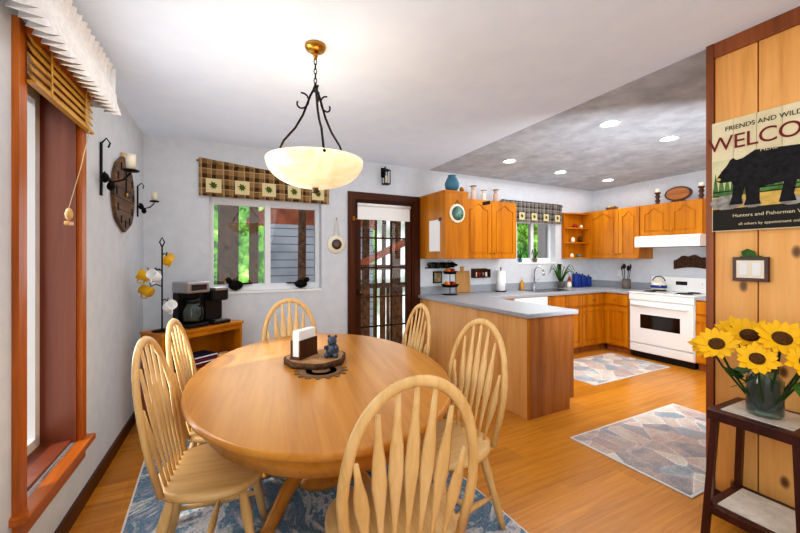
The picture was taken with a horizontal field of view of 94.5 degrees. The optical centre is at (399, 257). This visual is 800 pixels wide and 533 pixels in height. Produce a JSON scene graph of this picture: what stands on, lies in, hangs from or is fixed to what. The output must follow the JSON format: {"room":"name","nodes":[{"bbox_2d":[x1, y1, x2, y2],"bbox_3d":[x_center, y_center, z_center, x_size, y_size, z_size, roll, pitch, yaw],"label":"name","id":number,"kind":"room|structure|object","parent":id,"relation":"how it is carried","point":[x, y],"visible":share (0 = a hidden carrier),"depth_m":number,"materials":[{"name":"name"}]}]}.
{"room":"dining room","nodes":[
{"label":"dining room","id":0,"kind":"room"},
{"bbox_2d":[0,0,142,532],"bbox_3d":[-1.369,0.000,0.824,0.250,2.800,5.900,0,0,-24],"label":"wall","id":1,"kind":"structure","parent":0,"point":[114,257],"depth_m":2.31,"materials":[{"name":"paint"}]},
{"bbox_2d":[9,14,95,532],"bbox_3d":[-1.707,0.089,1.730,0.250,2.062,0.754,0,0,-24],"label":"window","id":2,"kind":"structure","parent":1,"relation":"in","point":[48,256],"depth_m":1.95,"materials":[{"name":"brown wood"}]},
{"bbox_2d":[25,26,93,225],"bbox_3d":[-1.612,-0.545,1.805,0.057,0.780,0.690,0,0,-24],"label":"bamboo shade","id":3,"kind":"object","parent":2,"relation":"attached to","point":[35,40],"visible":0.98,"depth_m":1.72,"materials":[{"name":"brown wood"}]},
{"bbox_2d":[5,0,120,115],"bbox_3d":[-1.535,-1.020,1.712,0.154,0.308,1.359,0,0,-25],"label":"valance","id":4,"kind":"object","parent":1,"relation":"attached to","point":[59,26],"visible":1,"depth_m":1.70,"materials":[{"name":"fabric"}]},
{"bbox_2d":[54,411,135,532],"bbox_3d":[-1.238,1.355,0.855,0.015,0.090,5.850,0,0,-24],"label":"baseboard","id":5,"kind":"structure","parent":1,"relation":"attached to","point":[71,516],"depth_m":2.22,"materials":[{"name":"brown wood"}]},
{"bbox_2d":[100,138,139,195],"bbox_3d":[-1.818,-0.587,2.407,0.210,0.374,0.180,0,0,-27],"label":"sconce","id":6,"kind":"object","parent":1,"relation":"attached to","point":[130,158],"visible":1,"depth_m":2.40,"materials":[{"name":"black metal"}]},
{"bbox_2d":[111,152,134,231],"bbox_3d":[-2.097,-0.497,2.821,0.036,0.605,0.570,0,0,-24],"label":"clock","id":7,"kind":"object","parent":1,"relation":"attached to","point":[122,197],"visible":0.95,"depth_m":2.75,"materials":[{"name":"brown wood"}]},
{"bbox_2d":[137,183,159,216],"bbox_3d":[-2.232,-0.514,3.285,0.168,0.300,0.144,0,0,-27],"label":"sconce","id":8,"kind":"object","parent":1,"relation":"attached to","point":[154,194],"visible":1,"depth_m":3.27,"materials":[{"name":"black metal"}]},
{"bbox_2d":[143,134,593,346],"bbox_3d":[0.427,0.000,5.059,7.000,2.800,0.200,0,0,-27],"label":"wall","id":9,"kind":"structure","parent":0,"point":[170,165],"depth_m":4.08,"materials":[{"name":"paint"}]},
{"bbox_2d":[196,157,328,203],"bbox_3d":[-1.405,-0.810,3.964,1.362,0.380,0.046,0,0,-27],"label":"valance","id":10,"kind":"object","parent":9,"relation":"attached to","point":[216,178],"visible":0.83,"depth_m":3.86,"materials":[{"name":"beige fabric"}]},
{"bbox_2d":[209,197,321,293],"bbox_3d":[-1.449,-0.130,4.062,1.150,1.000,0.172,0,0,-27],"label":"window","id":11,"kind":"structure","parent":9,"relation":"in","point":[267,245],"depth_m":4.07,"materials":[{"name":"white plastic"}]},
{"bbox_2d":[223,278,251,290],"bbox_3d":[-1.716,0.275,3.914,0.300,0.142,0.093,0,0,-40],"label":"bird figurine","id":12,"kind":"object","parent":11,"relation":"on","point":[235,285],"visible":1,"depth_m":3.86,"materials":[{"name":"black metal"}]},
{"bbox_2d":[286,277,310,288],"bbox_3d":[-1.147,0.281,4.212,0.277,0.131,0.086,0,0,0],"label":"bird figurine","id":13,"kind":"object","parent":11,"relation":"on","point":[300,283],"visible":1,"depth_m":4.19,"materials":[{"name":"black metal"}]},
{"bbox_2d":[327,218,344,253],"bbox_3d":[-0.743,-0.258,4.329,0.220,0.416,0.022,0,0,-27],"label":"ornament","id":14,"kind":"object","parent":9,"relation":"attached to","point":[336,243],"visible":1,"depth_m":4.32,"materials":[{"name":"beige ceramic"}]},
{"bbox_2d":[348,191,419,345],"bbox_3d":[-0.220,0.303,4.700,0.990,2.196,0.245,0,0,-27],"label":"door","id":15,"kind":"structure","parent":9,"relation":"attached to","point":[384,229],"depth_m":4.65,"materials":[{"name":"brown wood"}]},
{"bbox_2d":[381,166,390,184],"bbox_3d":[-0.180,-1.017,4.556,0.090,0.234,0.133,0,0,-27],"label":"lantern sconce","id":16,"kind":"object","parent":9,"relation":"attached to","point":[384,170],"visible":1,"depth_m":4.53,"materials":[{"name":"black metal"}]},
{"bbox_2d":[433,271,441,282],"bbox_3d":[0.504,0.260,4.975,0.140,0.160,0.016,0,0,-27],"label":"picture frame","id":17,"kind":"object","parent":9,"relation":"attached to","point":[437,275],"visible":1,"depth_m":4.96,"materials":[{"name":"black metal"}]},
{"bbox_2d":[425,262,457,268],"bbox_3d":[0.566,0.097,4.866,0.390,0.086,0.268,0,0,-27],"label":"wine rack","id":18,"kind":"object","parent":9,"relation":"attached to","point":[430,265],"visible":0.98,"depth_m":4.83,"materials":[{"name":"black metal"}]},
{"bbox_2d":[471,268,490,277],"bbox_3d":[1.152,0.215,5.269,0.280,0.130,0.088,0,0,-27],"label":"spice shelf","id":19,"kind":"object","parent":9,"relation":"attached to","point":[478,272],"visible":1,"depth_m":5.28,"materials":[{"name":"brown wood"}]},
{"bbox_2d":[500,199,562,223],"bbox_3d":[2.079,-0.710,5.762,1.340,0.320,0.046,0,0,-27],"label":"valance","id":20,"kind":"object","parent":9,"relation":"attached to","point":[533,212],"visible":0.83,"depth_m":5.80,"materials":[{"name":"beige fabric"}]},
{"bbox_2d":[517,222,555,263],"bbox_3d":[2.127,-0.265,5.908,0.840,0.710,0.172,0,0,-27],"label":"window","id":21,"kind":"structure","parent":9,"relation":"in","point":[530,236],"depth_m":5.94,"materials":[{"name":"white plastic"}]},
{"bbox_2d":[517,249,524,261],"bbox_3d":[1.873,-0.036,5.735,0.134,0.206,0.104,0,0,-27],"label":"potted plant","id":22,"kind":"object","parent":21,"relation":"in","point":[520,257],"visible":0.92,"depth_m":5.73,"materials":[{"name":"green plant"}]},
{"bbox_2d":[531,248,539,261],"bbox_3d":[2.157,-0.045,5.880,0.146,0.224,0.113,0,0,-27],"label":"potted plant","id":23,"kind":"object","parent":21,"relation":"in","point":[535,253],"visible":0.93,"depth_m":5.88,"materials":[{"name":"green plant"}]},
{"bbox_2d":[420,189,705,258],"bbox_3d":[2.399,-0.395,4.556,3.551,0.810,2.497,0,0,-27],"label":"upper cabinet","id":24,"kind":"object","parent":9,"relation":"attached to","point":[488,231],"visible":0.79,"depth_m":5.06,"materials":[{"name":"brown wood"}]},
{"bbox_2d":[429,218,440,251],"bbox_3d":[0.423,-0.280,4.506,0.010,0.400,0.260,0,0,-27],"label":"paper","id":25,"kind":"object","parent":24,"relation":"attached to","point":[434,226],"visible":1,"depth_m":4.51,"materials":[{"name":"white paper"}]},
{"bbox_2d":[445,174,463,190],"bbox_3d":[0.648,-0.901,4.498,0.218,0.200,0.178,0,0,-27],"label":"vase","id":26,"kind":"object","parent":24,"relation":"on","point":[452,183],"visible":0.78,"depth_m":4.43,"materials":[{"name":"blue ceramic"}]},
{"bbox_2d":[449,200,464,222],"bbox_3d":[0.683,-0.554,4.388,0.230,0.277,0.017,0,0,-27],"label":"plate","id":27,"kind":"object","parent":24,"relation":"attached to","point":[456,212],"visible":1,"depth_m":4.38,"materials":[{"name":"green ceramic"}]},
{"bbox_2d":[469,185,476,199],"bbox_3d":[1.004,-0.885,5.076,0.110,0.228,0.105,0,0,-27],"label":"statuette","id":28,"kind":"object","parent":24,"relation":"on","point":[473,192],"visible":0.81,"depth_m":5.05,"materials":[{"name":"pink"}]},
{"bbox_2d":[480,190,486,199],"bbox_3d":[1.172,-0.864,5.185,0.090,0.186,0.086,0,0,-27],"label":"statuette","id":29,"kind":"object","parent":24,"relation":"on","point":[483,195],"visible":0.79,"depth_m":5.17,"materials":[{"name":"beige ceramic"}]},
{"bbox_2d":[493,189,498,201],"bbox_3d":[1.359,-0.875,5.259,0.100,0.207,0.095,0,0,-27],"label":"statuette","id":30,"kind":"object","parent":24,"relation":"on","point":[495,196],"visible":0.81,"depth_m":5.23,"materials":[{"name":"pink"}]},
{"bbox_2d":[570,224,582,256],"bbox_3d":[2.935,-0.286,6.157,0.290,0.550,0.077,0,0,-27],"label":"trinkets","id":31,"kind":"object","parent":24,"relation":"on","point":[574,225],"visible":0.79,"depth_m":6.13,"materials":[{"name":"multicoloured ceramic"}]},
{"bbox_2d":[606,206,617,209],"bbox_3d":[3.456,-0.808,6.037,0.180,0.075,0.180,0,0,-27],"label":"basket","id":32,"kind":"object","parent":24,"relation":"on","point":[608,207],"visible":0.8,"depth_m":5.98,"materials":[{"name":"wicker"}]},
{"bbox_2d":[634,234,705,247],"bbox_3d":[3.813,-0.229,5.125,0.517,0.158,0.804,0,0,-27],"label":"range hood","id":33,"kind":"object","parent":24,"relation":"attached to","point":[683,240],"visible":0.84,"depth_m":4.95,"materials":[{"name":"white metal"}]},
{"bbox_2d":[69,348,747,532],"bbox_3d":[1.803,1.450,2.394,7.000,0.100,6.200,0,0,-27],"label":"floor","id":34,"kind":"structure","parent":0,"point":[546,480],"depth_m":2.39,"materials":[{"name":"laminate"}]},
{"bbox_2d":[140,319,243,430],"bbox_3d":[-1.838,1.004,3.331,0.312,0.790,0.774,0,0,28],"label":"base cabinet","id":35,"kind":"object","parent":34,"relation":"on","point":[217,338],"visible":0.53,"depth_m":3.46,"materials":[{"name":"brown wood"}]},
{"bbox_2d":[135,237,176,332],"bbox_3d":[-2.013,0.216,3.073,0.302,0.784,0.357,0,0,-27],"label":"rack","id":36,"kind":"object","parent":35,"relation":"on","point":[153,275],"visible":0.98,"depth_m":3.05,"materials":[{"name":"black metal"}]},
{"bbox_2d":[172,280,209,328],"bbox_3d":[-1.838,0.408,3.286,0.284,0.400,0.210,0,0,28],"label":"coffee maker","id":37,"kind":"object","parent":35,"relation":"on","point":[189,311],"visible":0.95,"depth_m":3.23,"materials":[{"name":"black plastic"}]},
{"bbox_2d":[165,350,229,400],"bbox_3d":[-1.836,1.083,3.336,0.210,0.490,0.681,0,0,28],"label":"books","id":38,"kind":"object","parent":35,"relation":"in","point":[201,358],"visible":0.24,"depth_m":3.32,"materials":[{"name":"paper"}]},
{"bbox_2d":[199,287,230,324],"bbox_3d":[-1.757,0.441,3.498,0.240,0.335,0.180,0,0,28],"label":"brewer","id":39,"kind":"object","parent":35,"relation":"on","point":[211,301],"visible":0.81,"depth_m":3.44,"materials":[{"name":"black plastic"}]},
{"bbox_2d":[120,438,527,532],"bbox_3d":[-0.501,1.395,2.105,1.840,0.010,2.600,0,0,-27],"label":"dining rug","id":40,"kind":"object","parent":34,"relation":"on","point":[305,512],"visible":0.06,"depth_m":2.00,"materials":[{"name":"blue fabric"}]},
{"bbox_2d":[131,336,266,532],"bbox_3d":[-0.879,0.865,1.683,0.517,1.047,0.480,0,0,-17],"label":"chair","id":41,"kind":"object","parent":40,"relation":"on","point":[198,476],"visible":0.92,"depth_m":1.58,"materials":[{"name":"brown wood"}]},
{"bbox_2d":[165,318,261,488],"bbox_3d":[-1.050,0.865,2.164,0.517,1.047,0.480,0,0,-17],"label":"chair","id":42,"kind":"object","parent":40,"relation":"on","point":[185,371],"visible":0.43,"depth_m":2.04,"materials":[{"name":"brown wood"}]},
{"bbox_2d":[261,298,317,340],"bbox_3d":[-0.838,0.865,2.925,0.480,1.047,0.517,0,0,-25],"label":"chair","id":43,"kind":"object","parent":40,"relation":"on","point":[289,331],"visible":0.23,"depth_m":3.10,"materials":[{"name":"brown wood"}]},
{"bbox_2d":[181,333,450,532],"bbox_3d":[-0.452,1.009,2.141,1.368,0.760,1.968,0,0,-17],"label":"dining table","id":44,"kind":"object","parent":40,"relation":"on","point":[251,407],"visible":0.85,"depth_m":1.61,"materials":[{"name":"brown wood"}]},
{"bbox_2d":[284,326,345,369],"bbox_3d":[-0.501,0.525,2.224,0.368,0.197,0.336,0,0,-27],"label":"log slice","id":45,"kind":"object","parent":44,"relation":"on","point":[304,354],"visible":1,"depth_m":2.17,"materials":[{"name":"brown wood"}]},
{"bbox_2d":[294,364,347,379],"bbox_3d":[-0.438,0.626,2.058,0.298,0.004,0.298,0,0,-27],"label":"doily","id":46,"kind":"object","parent":44,"relation":"on","point":[327,373],"visible":0.78,"depth_m":2.02,"materials":[{"name":"brown fabric"}]},
{"bbox_2d":[367,303,430,472],"bbox_3d":[-0.063,0.865,2.684,0.517,1.047,0.480,0,0,-22],"label":"chair","id":47,"kind":"object","parent":40,"relation":"on","point":[413,342],"visible":0.27,"depth_m":2.74,"materials":[{"name":"brown wood"}]},
{"bbox_2d":[325,375,478,532],"bbox_3d":[-0.018,0.865,1.319,0.480,1.047,0.517,0,0,-17],"label":"chair","id":48,"kind":"object","parent":40,"relation":"on","point":[396,504],"visible":1,"depth_m":1.14,"materials":[{"name":"brown wood"}]},
{"bbox_2d":[404,318,507,529],"bbox_3d":[0.258,0.865,1.952,0.517,1.047,0.480,0,0,-32],"label":"chair","id":49,"kind":"object","parent":40,"relation":"on","point":[458,437],"visible":0.65,"depth_m":1.95,"materials":[{"name":"brown wood"}]},
{"bbox_2d":[418,266,705,419],"bbox_3d":[2.640,0.759,4.062,3.578,1.283,3.598,0,0,-27],"label":"base cabinets","id":50,"kind":"object","parent":34,"relation":"on","point":[541,326],"depth_m":3.99,"materials":[{"name":"brown wood"}]},
{"bbox_2d":[441,260,458,294],"bbox_3d":[0.653,0.255,4.839,0.240,0.448,0.236,0,0,-27],"label":"stand","id":51,"kind":"object","parent":50,"relation":"on","point":[452,284],"visible":0.98,"depth_m":4.78,"materials":[{"name":"black metal"}]},
{"bbox_2d":[455,267,470,292],"bbox_3d":[0.875,0.299,5.152,0.240,0.358,0.060,0,0,-27],"label":"cutting board","id":52,"kind":"object","parent":50,"relation":"on","point":[462,277],"visible":0.9,"depth_m":5.14,"materials":[{"name":"brown wood"}]},
{"bbox_2d":[496,267,505,291],"bbox_3d":[1.440,0.305,5.278,0.150,0.347,0.148,0,0,-27],"label":"paper towel holder","id":53,"kind":"object","parent":50,"relation":"on","point":[500,275],"visible":0.99,"depth_m":5.23,"materials":[{"name":"white paper"}]},
{"bbox_2d":[520,277,524,289],"bbox_3d":[1.857,0.381,5.604,0.064,0.197,0.076,0,0,-27],"label":"soap dispenser","id":54,"kind":"object","parent":50,"relation":"on","point":[522,281],"visible":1,"depth_m":5.58,"materials":[{"name":"orange plastic"}]},
{"bbox_2d":[548,264,574,287],"bbox_3d":[2.559,0.285,5.869,0.396,0.376,0.409,0,0,20],"label":"spider plant","id":55,"kind":"object","parent":50,"relation":"on","point":[560,283],"visible":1,"depth_m":5.86,"materials":[{"name":"green plant"}]},
{"bbox_2d":[567,276,571,287],"bbox_3d":[2.749,0.379,6.011,0.080,0.200,0.080,0,0,-27],"label":"gnome figurine","id":56,"kind":"object","parent":50,"relation":"on","point":[569,284],"visible":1,"depth_m":5.99,"materials":[{"name":"beige ceramic"}]},
{"bbox_2d":[572,272,591,286],"bbox_3d":[3.023,0.352,6.140,0.417,0.253,0.133,0,0,-27],"label":"canister set","id":57,"kind":"object","parent":50,"relation":"on","point":[578,280],"visible":0.98,"depth_m":6.09,"materials":[{"name":"ceramic"}]},
{"bbox_2d":[621,264,631,288],"bbox_3d":[3.540,0.283,5.788,0.141,0.392,0.138,0,0,-27],"label":"utensil crock","id":58,"kind":"object","parent":50,"relation":"on","point":[626,283],"visible":1,"depth_m":5.74,"materials":[{"name":"black plastic"}]},
{"bbox_2d":[574,353,669,385],"bbox_3d":[2.614,1.395,4.747,1.500,0.010,0.800,0,0,-27],"label":"kitchen rug","id":59,"kind":"object","parent":34,"relation":"on","point":[595,370],"visible":0.76,"depth_m":4.65,"materials":[{"name":"fabric"}]},
{"bbox_2d":[570,404,705,498],"bbox_3d":[2.155,1.395,2.845,1.460,0.010,0.820,0,0,-27],"label":"entry rug","id":60,"kind":"object","parent":34,"relation":"on","point":[666,445],"visible":0.71,"depth_m":2.76,"materials":[{"name":"fabric"}]},
{"bbox_2d":[628,276,705,369],"bbox_3d":[3.717,0.835,5.075,0.679,1.130,0.822,0,0,-27],"label":"range","id":61,"kind":"object","parent":34,"relation":"on","point":[662,322],"visible":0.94,"depth_m":4.96,"materials":[{"name":"white metal"}]},
{"bbox_2d":[651,276,666,289],"bbox_3d":[3.713,0.356,5.313,0.224,0.202,0.204,0,0,-27],"label":"teapot","id":62,"kind":"object","parent":61,"relation":"on","point":[658,284],"visible":1,"depth_m":5.26,"materials":[{"name":"beige ceramic"}]},
{"bbox_2d":[701,397,799,532],"bbox_3d":[1.768,1.075,1.785,0.370,0.647,0.380,0,0,-27],"label":"plant stand","id":63,"kind":"object","parent":34,"relation":"on","point":[752,511],"visible":0.93,"depth_m":1.80,"materials":[{"name":"brown wood"}]},
{"bbox_2d":[688,316,799,419],"bbox_3d":[1.684,0.515,1.726,0.358,0.469,0.577,0,0,-27],"label":"sunflower bouquet","id":64,"kind":"object","parent":63,"relation":"on","point":[765,391],"visible":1,"depth_m":1.72,"materials":[{"name":"yellow plant"}]},
{"bbox_2d":[72,0,799,190],"bbox_3d":[1.714,-1.352,2.348,7.200,0.376,6.200,0,0,-27],"label":"ceiling","id":65,"kind":"structure","parent":0,"point":[418,84],"depth_m":2.48,"materials":[{"name":"paint"}]},
{"bbox_2d":[265,40,362,193],"bbox_3d":[-0.483,-0.789,2.113,0.544,0.844,0.545,0,0,-27],"label":"pendant lamp","id":66,"kind":"object","parent":65,"relation":"hanging from","point":[316,169],"visible":1,"depth_m":1.96,"materials":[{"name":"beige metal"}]},
{"bbox_2d":[502,120,678,181],"bbox_3d":[2.515,-1.187,4.449,2.340,0.035,1.630,0,0,-27],"label":"cans","id":67,"kind":"object","parent":65,"relation":"attached to","point":[610,123],"visible":1,"depth_m":3.72,"materials":[{"name":"white"}]},
{"bbox_2d":[594,170,705,282],"bbox_3d":[4.824,0.000,3.953,0.200,2.800,5.800,0,0,-27],"label":"wall","id":68,"kind":"structure","parent":0,"point":[642,193],"depth_m":5.68,"materials":[{"name":"paint"}]},
{"bbox_2d":[674,255,705,268],"bbox_3d":[4.070,0.057,5.162,0.028,0.205,0.440,0,0,-27],"label":"art","id":69,"kind":"object","parent":68,"relation":"attached to","point":[695,261],"visible":0.86,"depth_m":5.16,"materials":[{"name":"brown wood"}]},
{"bbox_2d":[706,6,799,507],"bbox_3d":[2.474,0.057,0.996,0.154,2.686,2.700,0,0,-27],"label":"wall","id":70,"kind":"structure","parent":0,"point":[755,69],"depth_m":1.99,"materials":[{"name":"brown wood"}]},
{"bbox_2d":[733,249,769,281],"bbox_3d":[1.877,0.037,1.982,0.024,0.175,0.150,0,0,-27],"label":"switch plate","id":71,"kind":"object","parent":70,"relation":"attached to","point":[749,266],"visible":1,"depth_m":1.98,"materials":[{"name":"brown wood"}]}
]}

